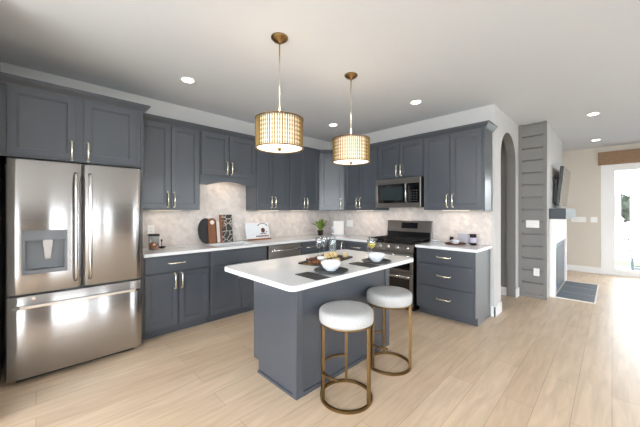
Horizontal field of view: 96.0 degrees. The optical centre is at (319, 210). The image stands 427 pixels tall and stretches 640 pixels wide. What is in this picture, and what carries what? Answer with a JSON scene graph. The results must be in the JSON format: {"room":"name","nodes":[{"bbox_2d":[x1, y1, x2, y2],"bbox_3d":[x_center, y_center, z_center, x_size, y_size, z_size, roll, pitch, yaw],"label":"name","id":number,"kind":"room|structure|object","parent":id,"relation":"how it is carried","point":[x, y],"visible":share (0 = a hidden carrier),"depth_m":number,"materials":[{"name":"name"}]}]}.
{"room":"kitchen","nodes":[
{"label":"kitchen","id":0,"kind":"room"},
{"bbox_2d":[2,62,329,356],"bbox_3d":[-1.409,-0.010,4.270,4.690,2.740,0.120,0,0,-45],"label":"wall","id":1,"kind":"structure","parent":0,"point":[159,108],"depth_m":3.54,"materials":[{"name":"paint"}]},
{"bbox_2d":[0,83,139,168],"bbox_3d":[-2.370,-0.750,2.786,0.982,0.620,0.636,0,0,-45],"label":"upper cabinet","id":2,"kind":"object","parent":1,"relation":"attached to","point":[34,124],"visible":0.94,"depth_m":2.53,"materials":[{"name":"grey wood"}]},
{"bbox_2d":[0,72,150,113],"bbox_3d":[-2.217,-1.047,2.687,1.064,0.066,0.277,0,0,-45],"label":"crown molding","id":3,"kind":"structure","parent":2,"relation":"attached to","point":[6,78],"depth_m":2.53,"materials":[{"name":"grey wood"}]},
{"bbox_2d":[143,120,199,209],"bbox_3d":[-1.854,-0.537,3.491,0.693,1.045,0.356,0,0,-45],"label":"upper cabinet","id":4,"kind":"object","parent":1,"relation":"attached to","point":[171,154],"visible":0.92,"depth_m":3.39,"materials":[{"name":"grey wood"}]},
{"bbox_2d":[150,210,181,210],"bbox_3d":[-1.867,-0.008,3.496,0.350,0.014,0.030,0,0,-45],"label":"light","id":5,"kind":"object","parent":4,"relation":"attached to","point":[150,210],"visible":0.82,"depth_m":3.48,"materials":[{"name":"white plastic"}]},
{"bbox_2d":[200,131,255,187],"bbox_3d":[-1.314,-0.700,4.024,0.816,0.720,0.356,0,0,-45],"label":"upper cabinet","id":6,"kind":"object","parent":1,"relation":"attached to","point":[223,158],"visible":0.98,"depth_m":3.88,"materials":[{"name":"grey wood"}]},
{"bbox_2d":[246,150,288,209],"bbox_3d":[-0.805,-0.537,4.526,0.606,1.045,0.356,0,0,-45],"label":"upper cabinet","id":7,"kind":"object","parent":1,"relation":"attached to","point":[271,192],"visible":0.79,"depth_m":4.38,"materials":[{"name":"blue wood"}]},
{"bbox_2d":[289,151,318,209],"bbox_3d":[-0.345,-0.537,4.980,0.678,1.045,0.356,0,0,-45],"label":"upper cabinet","id":8,"kind":"object","parent":1,"relation":"attached to","point":[303,165],"visible":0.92,"depth_m":4.85,"materials":[{"name":"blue wood"}]},
{"bbox_2d":[143,182,491,247],"bbox_3d":[0.000,0.003,3.553,3.410,0.885,2.880,0,0,-45],"label":"backsplash","id":9,"kind":"structure","parent":1,"relation":"attached to","point":[174,228],"depth_m":4.24,"materials":[{"name":"stone"}]},
{"bbox_2d":[147,225,153,234],"bbox_3d":[-2.063,0.230,3.516,0.075,0.118,0.010,0,0,-45],"label":"outlet plate","id":10,"kind":"object","parent":9,"relation":"attached to","point":[150,228],"visible":0.86,"depth_m":3.51,"materials":[{"name":"white plastic"}]},
{"bbox_2d":[347,220,352,226],"bbox_3d":[0.555,0.230,5.393,0.010,0.118,0.150,0,0,-45],"label":"outlet plate","id":11,"kind":"object","parent":9,"relation":"attached to","point":[349,222],"visible":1,"depth_m":5.38,"materials":[{"name":"white plastic"}]},
{"bbox_2d":[0,0,639,151],"bbox_3d":[1.937,-1.440,2.380,11.540,0.120,7.510,0,0,-45],"label":"ceiling","id":12,"kind":"structure","parent":0,"point":[558,63],"depth_m":2.56,"materials":[{"name":"paint"}]},
{"bbox_2d":[180,77,195,83],"bbox_3d":[-1.391,-1.377,3.034,0.156,0.006,0.156,0,0,-45],"label":"recessed light","id":13,"kind":"object","parent":12,"relation":"in","point":[190,80],"visible":1,"depth_m":3.03,"materials":[{"name":"white paint"}]},
{"bbox_2d":[255,32,303,153],"bbox_3d":[-0.321,-0.926,2.288,0.383,0.907,0.383,0,0,34],"label":"pendant light","id":14,"kind":"object","parent":12,"relation":"hanging from","point":[280,133],"visible":1,"depth_m":2.16,"materials":[{"name":"gold metal"}]},
{"bbox_2d":[257,142,301,152],"bbox_3d":[-0.321,-0.501,2.288,0.352,0.004,0.352,0,0,-45],"label":"diffuser","id":15,"kind":"object","parent":14,"relation":"attached to","point":[267,147],"depth_m":2.26,"materials":[{"name":"beige"}]},
{"bbox_2d":[332,72,369,165],"bbox_3d":[0.315,-0.926,2.922,0.383,0.907,0.383,0,0,34],"label":"pendant light","id":16,"kind":"object","parent":12,"relation":"hanging from","point":[350,150],"visible":1,"depth_m":2.80,"materials":[{"name":"gold metal"}]},
{"bbox_2d":[334,158,368,164],"bbox_3d":[0.315,-0.501,2.922,0.352,0.004,0.352,0,0,-45],"label":"diffuser","id":17,"kind":"object","parent":16,"relation":"attached to","point":[338,161],"depth_m":2.90,"materials":[{"name":"beige"}]},
{"bbox_2d":[410,100,421,104],"bbox_3d":[1.216,-1.377,3.647,0.156,0.006,0.156,0,0,-45],"label":"recessed light","id":18,"kind":"object","parent":12,"relation":"in","point":[413,102],"visible":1,"depth_m":3.65,"materials":[{"name":"white paint"}]},
{"bbox_2d":[586,112,600,115],"bbox_3d":[3.884,-1.377,4.097,0.156,0.006,0.156,0,0,-45],"label":"recessed light","id":19,"kind":"object","parent":12,"relation":"in","point":[594,113],"visible":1,"depth_m":4.10,"materials":[{"name":"white paint"}]},
{"bbox_2d":[0,270,639,426],"bbox_3d":[1.986,1.410,2.415,11.420,0.100,7.490,0,0,-45],"label":"floor","id":20,"kind":"structure","parent":0,"point":[551,362],"depth_m":2.28,"materials":[{"name":"brown wood"}]},
{"bbox_2d":[0,157,4,379],"bbox_3d":[-2.733,0.463,2.470,0.018,1.795,0.576,0,0,-45],"label":"panel","id":21,"kind":"object","parent":20,"relation":"on","point":[2,164],"visible":1,"depth_m":2.45,"materials":[{"name":"blue wood"}]},
{"bbox_2d":[7,158,141,382],"bbox_3d":[-2.280,0.472,2.725,0.899,1.775,0.768,0,0,-45],"label":"refrigerator","id":22,"kind":"object","parent":20,"relation":"on","point":[74,231],"visible":1,"depth_m":2.43,"materials":[{"name":"grey metal"}]},
{"bbox_2d":[139,112,142,342],"bbox_3d":[-2.033,0.150,3.161,0.018,2.420,0.576,0,0,-45],"label":"panel","id":23,"kind":"object","parent":20,"relation":"on","point":[141,113],"visible":0.07,"depth_m":2.96,"materials":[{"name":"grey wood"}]},
{"bbox_2d":[143,251,208,339],"bbox_3d":[-1.756,0.921,3.392,0.693,0.878,0.636,0,0,-45],"label":"base cabinet","id":24,"kind":"object","parent":20,"relation":"on","point":[175,287],"visible":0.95,"depth_m":3.17,"materials":[{"name":"grey wood"}]},
{"bbox_2d":[207,246,266,321],"bbox_3d":[-1.216,0.921,3.924,0.816,0.878,0.636,0,0,-45],"label":"base cabinet","id":25,"kind":"object","parent":20,"relation":"on","point":[230,294],"visible":0.47,"depth_m":3.63,"materials":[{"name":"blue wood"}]},
{"bbox_2d":[267,242,301,259],"bbox_3d":[-0.681,0.924,4.406,0.602,0.872,0.633,0,0,-45],"label":"dishwasher","id":26,"kind":"object","parent":20,"relation":"on","point":[290,249],"visible":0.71,"depth_m":4.20,"materials":[{"name":"silver metal"}]},
{"bbox_2d":[300,241,317,254],"bbox_3d":[-0.353,0.921,4.775,0.368,0.878,0.636,0,0,-45],"label":"base cabinet","id":27,"kind":"object","parent":20,"relation":"on","point":[309,247],"visible":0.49,"depth_m":4.57,"materials":[{"name":"blue wood"}]},
{"bbox_2d":[254,268,388,400],"bbox_3d":[0.042,0.921,2.724,1.228,0.878,0.644,0,0,-45],"label":"kitchen island","id":28,"kind":"object","parent":20,"relation":"on","point":[287,325],"visible":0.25,"depth_m":2.29,"materials":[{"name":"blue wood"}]},
{"bbox_2d":[225,249,412,291],"bbox_3d":[0.060,0.463,2.533,1.507,0.034,0.892,0,0,-45],"label":"island countertop","id":29,"kind":"structure","parent":28,"relation":"on","point":[279,273],"depth_m":2.20,"materials":[{"name":"white stone"}]},
{"bbox_2d":[295,272,329,279],"bbox_3d":[-0.053,0.443,1.970,0.120,0.005,0.230,0,0,-43],"label":"slate board","id":30,"kind":"object","parent":29,"relation":"on","point":[310,275],"visible":1,"depth_m":1.97,"materials":[{"name":"grey stone"}]},
{"bbox_2d":[298,255,352,266],"bbox_3d":[0.053,0.434,2.575,0.250,0.023,0.599,0,0,32],"label":"serving board","id":31,"kind":"object","parent":29,"relation":"on","point":[341,257],"visible":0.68,"depth_m":2.52,"materials":[{"name":"brown wood"}]},
{"bbox_2d":[317,256,324,259],"bbox_3d":[0.008,0.419,2.550,0.072,0.028,0.072,0,0,-45],"label":"dish","id":32,"kind":"object","parent":31,"relation":"on","point":[318,257],"visible":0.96,"depth_m":2.52,"materials":[{"name":"white ceramic"}]},
{"bbox_2d":[314,266,347,273],"bbox_3d":[0.081,0.438,2.119,0.256,0.016,0.256,0,0,-45],"label":"dinner plate","id":33,"kind":"object","parent":29,"relation":"on","point":[318,269],"visible":0.77,"depth_m":2.10,"materials":[{"name":"grey ceramic"}]},
{"bbox_2d":[321,260,340,270],"bbox_3d":[0.081,0.404,2.119,0.150,0.068,0.150,0,0,-45],"label":"bowl","id":34,"kind":"object","parent":33,"relation":"on","point":[329,265],"visible":1,"depth_m":2.07,"materials":[{"name":"white ceramic"}]},
{"bbox_2d":[349,262,379,267],"bbox_3d":[0.363,0.443,2.381,0.120,0.005,0.230,0,0,-43],"label":"slate board","id":35,"kind":"object","parent":29,"relation":"on","point":[353,263],"visible":1,"depth_m":2.37,"materials":[{"name":"grey stone"}]},
{"bbox_2d":[367,241,375,247],"bbox_3d":[0.493,0.350,2.754,0.082,0.190,0.082,0,0,-45],"label":"wine glass","id":36,"kind":"object","parent":29,"relation":"on","point":[371,245],"visible":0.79,"depth_m":2.73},
{"bbox_2d":[362,258,390,263],"bbox_3d":[0.490,0.438,2.508,0.256,0.016,0.256,0,0,-45],"label":"dinner plate","id":37,"kind":"object","parent":29,"relation":"on","point":[367,260],"visible":0.82,"depth_m":2.50,"materials":[{"name":"grey ceramic"}]},
{"bbox_2d":[368,252,384,261],"bbox_3d":[0.490,0.404,2.508,0.150,0.068,0.150,0,0,-45],"label":"bowl","id":38,"kind":"object","parent":37,"relation":"on","point":[374,256],"visible":1,"depth_m":2.46,"materials":[{"name":"white ceramic"}]},
{"bbox_2d":[318,239,345,252],"bbox_3d":[0.195,0.921,5.133,0.906,0.878,0.896,0,0,-45],"label":"base cabinet","id":39,"kind":"object","parent":20,"relation":"on","point":[330,244],"visible":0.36,"depth_m":4.82,"materials":[{"name":"grey wood"}]},
{"bbox_2d":[143,233,374,257],"bbox_3d":[-0.536,0.463,4.084,3.402,0.034,1.345,0,0,-45],"label":"countertop","id":40,"kind":"structure","parent":39,"relation":"on","point":[191,248],"depth_m":3.96,"materials":[{"name":"white stone"}]},
{"bbox_2d":[148,234,159,249],"bbox_3d":[-1.911,0.354,3.312,0.120,0.182,0.120,0,0,-45],"label":"glass canister","id":41,"kind":"object","parent":40,"relation":"on","point":[153,245],"visible":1,"depth_m":3.27,"materials":[{"name":"brown glass"}]},
{"bbox_2d":[198,218,208,243],"bbox_3d":[-1.567,0.273,3.961,0.221,0.347,0.064,0,0,-45],"label":"cutting board","id":42,"kind":"object","parent":40,"relation":"on","point":[203,225],"visible":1,"depth_m":3.93,"materials":[{"name":"black wood"}]},
{"bbox_2d":[207,218,216,243],"bbox_3d":[-1.495,0.273,4.002,0.120,0.348,0.062,0,0,-44],"label":"cutting board","id":43,"kind":"object","parent":40,"relation":"on","point":[212,229],"visible":1,"depth_m":3.99,"materials":[{"name":"brown wood"}]},
{"bbox_2d":[216,221,219,242],"bbox_3d":[-1.446,0.298,4.094,0.228,0.297,0.056,0,0,-45],"label":"cutting board","id":44,"kind":"object","parent":40,"relation":"on","point":[217,222],"visible":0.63,"depth_m":4.09,"materials":[{"name":"white stone"}]},
{"bbox_2d":[219,215,232,242],"bbox_3d":[-1.353,0.250,4.156,0.190,0.394,0.064,0,0,-45],"label":"cutting board","id":45,"kind":"object","parent":40,"relation":"on","point":[225,221],"visible":1,"depth_m":4.15,"materials":[{"name":"multicoloured wood"}]},
{"bbox_2d":[245,223,270,240],"bbox_3d":[-0.957,0.316,4.463,0.415,0.259,0.100,0,0,-45],"label":"board","id":46,"kind":"object","parent":40,"relation":"on","point":[254,231],"visible":1,"depth_m":4.45,"materials":[{"name":"white paper"}]},
{"bbox_2d":[257,223,266,233],"bbox_3d":[-0.902,0.276,4.540,0.186,0.184,0.002,0,-14,-45],"label":"print","id":47,"kind":"object","parent":46,"relation":"attached to","point":[262,229],"depth_m":4.53},
{"bbox_2d":[314,219,327,235],"bbox_3d":[0.001,0.288,5.269,0.316,0.316,0.262,0,0,-3],"label":"potted plant","id":48,"kind":"object","parent":40,"relation":"on","point":[321,223],"visible":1,"depth_m":5.22,"materials":[{"name":"green plant"}]},
{"bbox_2d":[333,221,343,234],"bbox_3d":[0.354,0.318,5.453,0.200,0.260,0.051,0,0,10],"label":"picture frame","id":49,"kind":"object","parent":40,"relation":"on","point":[338,226],"visible":0.96,"depth_m":5.45,"materials":[{"name":"white paper"}]},
{"bbox_2d":[319,300,372,414],"bbox_3d":[0.192,1.033,2.113,0.396,0.653,0.396,0,0,5],"label":"bar stool","id":50,"kind":"object","parent":20,"relation":"on","point":[347,316],"visible":1,"depth_m":2.01,"materials":[{"name":"white fabric"}]},
{"bbox_2d":[319,300,372,330],"bbox_3d":[0.192,0.753,2.113,0.396,0.094,0.396,0,0,5],"label":"seat cushion","id":51,"kind":"object","parent":50,"relation":"on","point":[339,315],"depth_m":1.99,"materials":[{"name":"white fabric"}]},
{"bbox_2d":[346,241,367,251],"bbox_3d":[0.766,0.921,4.746,0.636,0.878,0.449,0,0,-45],"label":"base cabinet","id":52,"kind":"object","parent":20,"relation":"on","point":[350,245],"visible":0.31,"depth_m":4.54,"materials":[{"name":"grey wood"}]},
{"bbox_2d":[367,286,411,375],"bbox_3d":[0.614,1.033,2.561,0.396,0.653,0.396,0,0,-3],"label":"bar stool","id":53,"kind":"object","parent":20,"relation":"on","point":[384,297],"visible":0.91,"depth_m":2.46,"materials":[{"name":"gold metal"}]},
{"bbox_2d":[367,286,411,307],"bbox_3d":[0.614,0.753,2.561,0.396,0.094,0.396,0,0,-3],"label":"seat cushion","id":54,"kind":"object","parent":53,"relation":"on","point":[377,296],"depth_m":2.43,"materials":[{"name":"white fabric"}]},
{"bbox_2d":[366,220,432,310],"bbox_3d":[1.169,0.755,4.285,0.687,1.210,0.752,0,0,-45],"label":"gas range","id":55,"kind":"object","parent":20,"relation":"on","point":[401,238],"visible":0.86,"depth_m":4.07,"materials":[{"name":"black metal"}]},
{"bbox_2d":[368,245,418,310],"bbox_3d":[1.204,0.907,4.319,0.590,0.905,0.744,0,0,-45],"label":"oven","id":56,"kind":"object","parent":55,"relation":"in","point":[411,247],"depth_m":3.90,"materials":[{"name":"silver metal"}]},
{"bbox_2d":[367,239,428,244],"bbox_3d":[1.168,0.448,4.284,0.550,0.015,0.752,0,0,-45],"label":"cooktop","id":57,"kind":"object","parent":55,"relation":"in","point":[378,241],"depth_m":4.15,"materials":[{"name":"black ceramic"}]},
{"bbox_2d":[417,247,489,326],"bbox_3d":[1.729,0.921,3.769,0.636,0.878,0.724,0,0,-45],"label":"base cabinet","id":58,"kind":"object","parent":20,"relation":"on","point":[452,285],"visible":0.96,"depth_m":3.54,"materials":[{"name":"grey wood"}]},
{"bbox_2d":[415,242,491,252],"bbox_3d":[1.739,0.463,3.771,0.602,0.034,0.757,0,0,-45],"label":"countertop","id":59,"kind":"structure","parent":58,"relation":"on","point":[442,246],"depth_m":3.62,"materials":[{"name":"white stone"}]},
{"bbox_2d":[445,242,465,244],"bbox_3d":[1.812,0.436,3.859,0.260,0.018,0.260,0,0,-45],"label":"round tray","id":60,"kind":"object","parent":59,"relation":"on","point":[449,243],"visible":0.78,"depth_m":3.82,"materials":[{"name":"brown wood"}]},
{"bbox_2d":[450,239,459,243],"bbox_3d":[1.798,0.410,3.827,0.100,0.055,0.106,0,0,-3],"label":"tea cup","id":61,"kind":"object","parent":60,"relation":"on","point":[454,241],"visible":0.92,"depth_m":3.79,"materials":[{"name":"white ceramic"}]},
{"bbox_2d":[457,233,468,243],"bbox_3d":[1.958,0.378,3.939,0.045,0.135,0.140,0,0,-45],"label":"box","id":62,"kind":"object","parent":59,"relation":"on","point":[464,238],"visible":0.73,"depth_m":3.92,"materials":[{"name":"grey"}]},
{"bbox_2d":[470,234,476,244],"bbox_3d":[2.003,0.372,3.766,0.084,0.146,0.083,0,0,-45],"label":"candle jar","id":63,"kind":"object","parent":59,"relation":"on","point":[473,238],"visible":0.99,"depth_m":3.73,"materials":[{"name":"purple glass"}]},
{"bbox_2d":[549,219,566,297],"bbox_3d":[4.255,0.743,5.128,1.660,1.234,0.070,0,0,-45],"label":"fireplace","id":64,"kind":"object","parent":20,"relation":"on","point":[557,227],"visible":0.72,"depth_m":4.82,"materials":[{"name":"white paint"}]},
{"bbox_2d":[555,280,598,303],"bbox_3d":[4.397,1.353,4.891,1.510,0.014,0.460,0,0,-45],"label":"hearth slab","id":65,"kind":"object","parent":20,"relation":"on","point":[571,290],"visible":1,"depth_m":4.76,"materials":[{"name":"blue stone"}]},
{"bbox_2d":[330,104,496,315],"bbox_3d":[1.273,-0.010,4.790,0.140,2.740,2.907,0,0,-45],"label":"wall","id":66,"kind":"structure","parent":0,"point":[489,112],"depth_m":3.89,"materials":[{"name":"paint"}]},
{"bbox_2d":[319,154,344,209],"bbox_3d":[0.212,-0.537,5.332,0.602,1.045,0.637,0,0,-45],"label":"upper cabinet","id":67,"kind":"object","parent":66,"relation":"attached to","point":[331,176],"visible":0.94,"depth_m":5.11,"materials":[{"name":"grey wood"}]},
{"bbox_2d":[344,147,388,209],"bbox_3d":[0.772,-0.537,4.932,0.366,1.045,0.710,0,0,-45],"label":"upper cabinet","id":68,"kind":"object","parent":66,"relation":"attached to","point":[359,180],"visible":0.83,"depth_m":4.80,"materials":[{"name":"grey wood"}]},
{"bbox_2d":[379,139,423,179],"bbox_3d":[1.286,-0.772,4.411,0.366,0.575,0.747,0,0,-45],"label":"upper cabinet","id":69,"kind":"object","parent":66,"relation":"attached to","point":[406,159],"visible":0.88,"depth_m":4.27,"materials":[{"name":"grey wood"}]},
{"bbox_2d":[376,176,423,207],"bbox_3d":[1.253,-0.269,4.379,0.436,0.428,0.742,0,0,-45],"label":"microwave","id":70,"kind":"object","parent":69,"relation":"attached to","point":[408,192],"visible":0.99,"depth_m":4.22,"materials":[{"name":"silver metal"}]},
{"bbox_2d":[424,128,491,210],"bbox_3d":[1.823,-0.530,3.866,0.366,1.060,0.775,0,0,-45],"label":"upper cabinet","id":71,"kind":"object","parent":66,"relation":"attached to","point":[453,163],"depth_m":3.71,"materials":[{"name":"grey wood"}]},
{"bbox_2d":[143,113,497,153],"bbox_3d":[0.067,-1.047,4.209,4.312,0.066,1.862,0,0,-4],"label":"crown molding","id":72,"kind":"structure","parent":71,"relation":"attached to","point":[488,124],"depth_m":3.76,"materials":[{"name":"grey wood"}]},
{"bbox_2d":[501,139,506,286],"bbox_3d":[2.000,-0.010,4.994,1.180,2.740,1.937,0,0,-45],"label":"wall","id":73,"kind":"structure","parent":0,"point":[503,150],"depth_m":4.67,"materials":[{"name":"beige paint"}]},
{"bbox_2d":[501,286,506,295],"bbox_3d":[1.999,1.295,4.909,1.060,0.130,1.817,0,0,-45],"label":"baseboard","id":74,"kind":"structure","parent":73,"relation":"attached to","point":[503,289],"depth_m":4.65,"materials":[{"name":"white paint"}]},
{"bbox_2d":[497,107,517,303],"bbox_3d":[2.736,-0.010,4.275,1.220,2.740,0.120,0,0,-45],"label":"wall","id":75,"kind":"structure","parent":0,"point":[507,130],"depth_m":4.53,"materials":[{"name":"paint"}]},
{"bbox_2d":[491,287,518,316],"bbox_3d":[2.686,1.295,4.215,1.375,0.130,0.135,0,0,-45],"label":"baseboard","id":76,"kind":"structure","parent":75,"relation":"attached to","point":[497,309],"depth_m":3.75,"materials":[{"name":"white paint"}]},
{"bbox_2d":[547,122,561,298],"bbox_3d":[4.013,-0.010,5.280,1.930,2.740,0.482,0,0,-45],"label":"wall","id":77,"kind":"structure","parent":0,"point":[554,144],"depth_m":4.75,"materials":[{"name":"paint"}]},
{"bbox_2d":[518,121,546,299],"bbox_3d":[3.346,-0.010,4.537,0.045,2.740,0.362,0,0,-45],"label":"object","id":78,"kind":"structure","parent":77,"relation":"attached to","point":[528,289],"depth_m":4.52,"materials":[{"name":"beige paint"}]},
{"bbox_2d":[526,220,538,227],"bbox_3d":[3.331,0.203,4.514,0.010,0.118,0.170,0,0,-45],"label":"switch plate","id":79,"kind":"object","parent":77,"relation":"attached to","point":[529,223],"visible":1,"depth_m":4.51,"materials":[{"name":"white plastic"}]},
{"bbox_2d":[523,122,542,283],"bbox_3d":[3.365,-0.010,4.556,0.010,2.740,0.363,0,0,-45],"label":"trim","id":80,"kind":"structure","parent":77,"relation":"attached to","point":[539,122],"depth_m":4.54,"materials":[{"name":"beige paint"}]},
{"bbox_2d":[534,268,539,275],"bbox_3d":[3.366,0.950,4.478,0.010,0.118,0.075,0,0,-45],"label":"outlet plate","id":81,"kind":"object","parent":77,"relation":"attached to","point":[536,270],"visible":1,"depth_m":4.47,"materials":[{"name":"white plastic"}]},
{"bbox_2d":[553,166,570,205],"bbox_3d":[4.297,-0.412,5.113,1.100,0.651,0.149,0,0,-45],"label":"television","id":82,"kind":"object","parent":77,"relation":"attached to","point":[561,185],"visible":1,"depth_m":4.83,"materials":[{"name":"black plastic"}]},
{"bbox_2d":[549,208,575,218],"bbox_3d":[4.306,0.043,5.083,1.750,0.165,0.205,0,0,-45],"label":"mantel shelf","id":83,"kind":"object","parent":77,"relation":"attached to","point":[554,213],"visible":1,"depth_m":4.49,"materials":[{"name":"grey wood"}]},
{"bbox_2d":[562,143,639,267],"bbox_3d":[6.002,-0.010,6.389,0.120,2.740,7.270,0,0,-45],"label":"wall","id":84,"kind":"structure","parent":0,"point":[584,194],"depth_m":6.40,"materials":[{"name":"beige paint"}]},
{"bbox_2d":[571,217,585,221],"bbox_3d":[5.818,0.192,6.484,0.010,0.095,0.235,0,0,-45],"label":"switch plate","id":85,"kind":"object","parent":84,"relation":"attached to","point":[576,219],"visible":0.85,"depth_m":6.48,"materials":[{"name":"white plastic"}]},
{"bbox_2d":[567,265,600,273],"bbox_3d":[5.345,1.295,6.137,1.170,0.130,0.893,0,0,-45],"label":"baseboard","id":86,"kind":"structure","parent":84,"relation":"attached to","point":[569,267],"depth_m":6.40,"materials":[{"name":"white paint"}]},
{"bbox_2d":[591,217,596,221],"bbox_3d":[5.996,0.190,6.303,0.010,0.118,0.110,0,0,-45],"label":"switch plate","id":87,"kind":"object","parent":84,"relation":"attached to","point":[593,219],"visible":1,"depth_m":6.30,"materials":[{"name":"white plastic"}]},
{"bbox_2d":[598,148,639,165],"bbox_3d":[6.824,-1.117,5.367,0.140,0.265,2.360,0,0,-45],"label":"window valance","id":88,"kind":"object","parent":84,"relation":"attached to","point":[630,155],"visible":1,"depth_m":5.94,"materials":[{"name":"wood"}]},
{"bbox_2d":[601,162,639,277],"bbox_3d":[6.882,0.140,5.481,0.143,2.440,2.200,0,0,-45],"label":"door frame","id":89,"kind":"structure","parent":84,"relation":"in","point":[607,171],"depth_m":6.14,"materials":[{"name":"white paint"}]},
{"label":"outside","id":90,"kind":"structure","parent":0,"visible":0},
{"bbox_2d":[615,266,639,270],"bbox_3d":[10.199,1.890,5.844,5.070,0.100,12.000,0,0,-45],"label":"patio","id":91,"kind":"structure","parent":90,"point":[616,267],"depth_m":9.22,"materials":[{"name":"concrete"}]},
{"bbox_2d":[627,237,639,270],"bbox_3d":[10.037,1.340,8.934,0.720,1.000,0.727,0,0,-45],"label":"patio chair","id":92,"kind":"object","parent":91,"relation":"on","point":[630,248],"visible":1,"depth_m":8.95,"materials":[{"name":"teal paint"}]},
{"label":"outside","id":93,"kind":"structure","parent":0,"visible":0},
{"bbox_2d":[615,219,639,261],"bbox_3d":[51.687,1.896,29.904,84.400,0.088,150.000,0,0,-45],"label":"ground","id":94,"kind":"structure","parent":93,"point":[622,252],"depth_m":18.08,"materials":[{"name":"white"}]},
{"bbox_2d":[615,193,639,226],"bbox_3d":[33.772,-0.092,32.623,3.603,3.876,3.627,0,0,-45],"label":"tree","id":95,"kind":"object","parent":94,"relation":"on","point":[623,203],"visible":0.6,"depth_m":31.73,"materials":[{"name":"green plant"}]},
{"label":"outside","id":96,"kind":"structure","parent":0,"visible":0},
{"bbox_2d":[615,260,639,267],"bbox_3d":[14.013,1.895,6.797,1.700,0.090,50.000,0,0,-45],"label":"lawn","id":97,"kind":"structure","parent":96,"point":[617,262],"depth_m":10.15,"materials":[{"name":"white"}]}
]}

